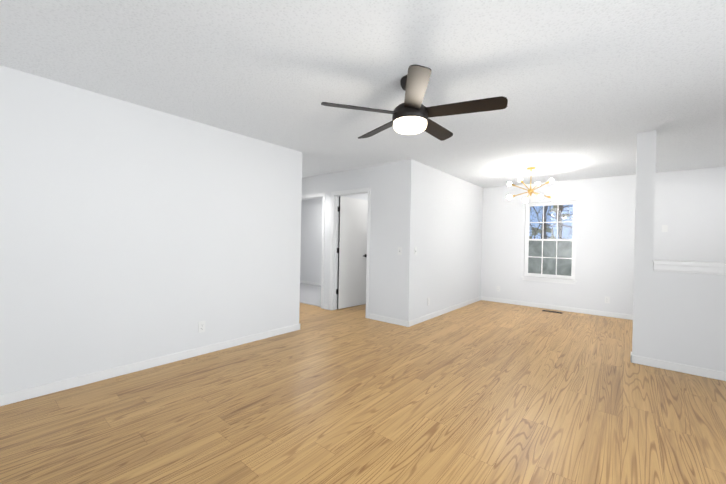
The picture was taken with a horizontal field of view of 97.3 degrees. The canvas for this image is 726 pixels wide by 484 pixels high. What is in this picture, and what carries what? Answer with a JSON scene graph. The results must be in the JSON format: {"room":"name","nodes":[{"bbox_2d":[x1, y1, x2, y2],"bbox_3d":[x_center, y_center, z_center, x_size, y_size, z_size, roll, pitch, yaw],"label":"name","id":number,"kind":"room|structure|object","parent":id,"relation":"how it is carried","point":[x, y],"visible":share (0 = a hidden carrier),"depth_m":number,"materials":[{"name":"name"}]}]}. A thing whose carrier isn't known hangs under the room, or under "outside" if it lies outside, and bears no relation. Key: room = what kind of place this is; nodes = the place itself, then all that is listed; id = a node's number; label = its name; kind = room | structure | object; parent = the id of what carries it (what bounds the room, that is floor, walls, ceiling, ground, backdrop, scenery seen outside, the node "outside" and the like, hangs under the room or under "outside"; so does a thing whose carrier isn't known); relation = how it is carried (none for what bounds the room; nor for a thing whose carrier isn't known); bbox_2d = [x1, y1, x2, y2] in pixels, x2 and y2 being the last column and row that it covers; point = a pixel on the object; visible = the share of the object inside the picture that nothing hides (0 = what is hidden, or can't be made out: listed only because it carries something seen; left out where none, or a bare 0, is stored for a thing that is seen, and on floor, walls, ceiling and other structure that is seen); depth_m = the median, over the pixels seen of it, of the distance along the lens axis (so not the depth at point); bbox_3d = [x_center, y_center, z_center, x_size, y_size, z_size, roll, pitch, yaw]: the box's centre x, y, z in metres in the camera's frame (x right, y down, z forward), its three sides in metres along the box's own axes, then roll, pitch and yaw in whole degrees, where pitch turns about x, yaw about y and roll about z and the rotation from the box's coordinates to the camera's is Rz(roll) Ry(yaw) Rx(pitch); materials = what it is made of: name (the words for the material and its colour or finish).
{"room":"empty living room","nodes":[
{"label":"empty living room","id":0,"kind":"room"},
{"bbox_2d":[0,65,301,394],"bbox_3d":[-2.255,-0.034,2.795,0.115,2.440,4.256,1,0,39],"label":"wall","id":1,"kind":"structure","parent":0,"point":[130,233],"depth_m":2.87,"materials":[{"name":"white paint"}]},
{"bbox_2d":[0,323,299,405],"bbox_3d":[-2.215,1.146,2.776,0.013,0.082,4.239,1,0,39],"label":"baseboard","id":2,"kind":"structure","parent":1,"relation":"attached to","point":[33,392],"depth_m":2.87,"materials":[{"name":"white wood"}]},
{"bbox_2d":[198,321,204,332],"bbox_3d":[-1.707,0.899,3.388,0.008,0.115,0.070,1,0,39],"label":"outlet","id":3,"kind":"object","parent":1,"relation":"attached to","point":[201,326],"visible":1,"depth_m":3.38,"materials":[{"name":"white plastic"}]},
{"bbox_2d":[300,198,322,282],"bbox_3d":[-0.235,-0.014,7.908,5.329,2.440,0.115,1,0,39],"label":"wall","id":4,"kind":"structure","parent":0,"point":[311,241],"depth_m":8.81,"materials":[{"name":"white paint"}]},
{"bbox_2d":[300,280,320,285],"bbox_3d":[-0.884,1.151,8.345,3.583,0.082,0.013,1,0,39],"label":"baseboard","id":5,"kind":"structure","parent":4,"relation":"attached to","point":[306,282],"depth_m":8.80,"materials":[{"name":"white wood"}]},
{"bbox_2d":[337,193,367,282],"bbox_3d":[0.001,-0.004,6.500,0.115,2.440,1.757,1,0,39],"label":"wall","id":6,"kind":"structure","parent":0,"point":[362,196],"depth_m":6.28,"materials":[{"name":"white paint"}]},
{"bbox_2d":[302,159,415,320],"bbox_3d":[-0.354,-0.008,5.579,2.779,2.440,0.115,1,0,39],"label":"wall","id":7,"kind":"structure","parent":0,"point":[392,185],"depth_m":4.92,"materials":[{"name":"white paint"}]},
{"bbox_2d":[302,193,324,308],"bbox_3d":[-1.006,0.149,6.112,0.884,2.097,0.142,1,0,39],"label":"door frame","id":8,"kind":"structure","parent":7,"relation":"attached to","point":[314,196],"depth_m":5.80,"materials":[{"name":"white wood"}]},
{"bbox_2d":[329,187,370,317],"bbox_3d":[-0.196,0.167,5.444,0.884,2.097,0.142,1,0,39],"label":"door frame","id":9,"kind":"structure","parent":7,"relation":"attached to","point":[335,195],"depth_m":5.65,"materials":[{"name":"white wood"}]},
{"bbox_2d":[337,196,367,308],"bbox_3d":[-0.178,0.194,5.995,0.135,2.021,0.763,1,0,43],"label":"door","id":10,"kind":"structure","parent":7,"relation":"in","point":[352,254],"depth_m":5.94,"materials":[{"name":"white wood"}]},
{"bbox_2d":[369,313,403,325],"bbox_3d":[0.371,1.188,4.884,0.697,0.082,0.013,1,0,39],"label":"baseboard","id":11,"kind":"structure","parent":7,"relation":"attached to","point":[371,316],"depth_m":4.87,"materials":[{"name":"white wood"}]},
{"bbox_2d":[398,247,401,254],"bbox_3d":[0.545,0.133,4.752,0.070,0.115,0.016,1,0,39],"label":"light switch","id":12,"kind":"object","parent":7,"relation":"attached to","point":[399,250],"visible":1,"depth_m":4.75,"materials":[{"name":"white plastic"}]},
{"bbox_2d":[404,297,479,326],"bbox_3d":[1.604,1.208,5.793,0.013,0.082,2.985,1,0,39],"label":"baseboard","id":13,"kind":"structure","parent":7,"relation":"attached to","point":[418,320],"depth_m":5.38,"materials":[{"name":"white wood"}]},
{"bbox_2d":[0,300,725,483],"bbox_3d":[-0.558,1.264,4.091,10.100,0.100,9.038,1,0,39],"label":"floor","id":14,"kind":"structure","parent":0,"point":[483,392],"depth_m":2.30,"materials":[{"name":"brown wood"}]},
{"bbox_2d":[300,283,320,306],"bbox_3d":[-1.462,1.177,7.655,3.570,0.012,1.812,1,0,39],"label":"floor carpet","id":15,"kind":"object","parent":14,"relation":"on","point":[310,294],"visible":0.14,"depth_m":7.17,"materials":[{"name":"white carpet"}]},
{"bbox_2d":[542,310,562,313],"bbox_3d":[3.483,1.282,5.881,0.320,0.006,0.115,1,0,39],"label":"floor vent","id":16,"kind":"object","parent":14,"relation":"in","point":[552,311],"visible":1,"depth_m":5.89,"materials":[{"name":"brown metal"}]},
{"bbox_2d":[0,0,725,187],"bbox_3d":[-0.509,-1.276,4.082,10.100,0.100,9.038,1,0,39],"label":"ceiling","id":17,"kind":"structure","parent":0,"point":[588,89],"depth_m":2.25,"materials":[{"name":"white paint"}]},
{"bbox_2d":[321,64,507,140],"bbox_3d":[0.380,-1.012,2.408,1.271,0.381,1.217,1,0,39],"label":"ceiling fan","id":18,"kind":"object","parent":17,"relation":"hanging from","point":[412,113],"visible":1,"depth_m":2.25,"materials":[{"name":"black wood"}]},
{"bbox_2d":[507,167,556,202],"bbox_3d":[2.643,-0.874,5.036,0.766,0.589,0.815,1,0,39],"label":"chandelier","id":19,"kind":"object","parent":17,"relation":"hanging from","point":[531,191],"visible":1,"depth_m":5.00,"materials":[{"name":"gold metal"}]},
{"bbox_2d":[412,161,482,319],"bbox_3d":[1.631,0.029,5.893,0.115,2.440,2.895,1,0,39],"label":"wall block","id":20,"kind":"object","parent":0,"point":[448,217],"visible":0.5,"depth_m":5.55,"materials":[{"name":"white paint"}]},
{"bbox_2d":[481,166,725,314],"bbox_3d":[4.197,0.080,5.728,4.286,2.440,0.115,1,0,39],"label":"wall","id":21,"kind":"structure","parent":0,"point":[690,208],"depth_m":5.61,"materials":[{"name":"white paint"}]},
{"bbox_2d":[522,200,576,283],"bbox_3d":[3.607,-0.002,6.196,0.922,1.553,0.145,1,0,39],"label":"window","id":22,"kind":"structure","parent":21,"relation":"in","point":[548,259],"depth_m":6.20,"materials":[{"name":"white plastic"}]},
{"bbox_2d":[480,296,632,319],"bbox_3d":[4.177,1.259,5.647,4.171,0.082,0.013,1,0,39],"label":"baseboard","id":23,"kind":"structure","parent":21,"relation":"attached to","point":[593,312],"depth_m":6.00,"materials":[{"name":"white wood"}]},
{"bbox_2d":[662,225,667,231],"bbox_3d":[4.838,-0.216,5.125,0.070,0.115,0.006,1,0,39],"label":"light switch","id":24,"kind":"object","parent":21,"relation":"attached to","point":[664,228],"visible":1,"depth_m":5.12,"materials":[{"name":"white plastic"}]},
{"bbox_2d":[632,130,725,371],"bbox_3d":[3.571,0.078,2.913,1.671,2.440,0.115,1,0,39],"label":"wall","id":25,"kind":"structure","parent":0,"point":[688,318],"depth_m":3.24,"materials":[{"name":"white paint"}]},
{"bbox_2d":[630,352,725,380],"bbox_3d":[3.493,1.256,2.876,1.664,0.082,0.016,1,0,39],"label":"baseboard","id":26,"kind":"structure","parent":25,"relation":"attached to","point":[709,373],"depth_m":3.17,"materials":[{"name":"white wood"}]},
{"bbox_2d":[653,260,725,274],"bbox_3d":[3.625,0.259,2.866,1.521,0.110,0.175,1,0,39],"label":"trim","id":27,"kind":"structure","parent":25,"relation":"on","point":[715,268],"depth_m":3.12,"materials":[{"name":"white wood"}]},
{"label":"outside","id":28,"kind":"structure","parent":0,"visible":0},
{"bbox_2d":[529,205,572,238],"bbox_3d":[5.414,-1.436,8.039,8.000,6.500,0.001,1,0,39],"label":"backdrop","id":29,"kind":"structure","parent":28,"point":[535,215],"depth_m":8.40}
]}

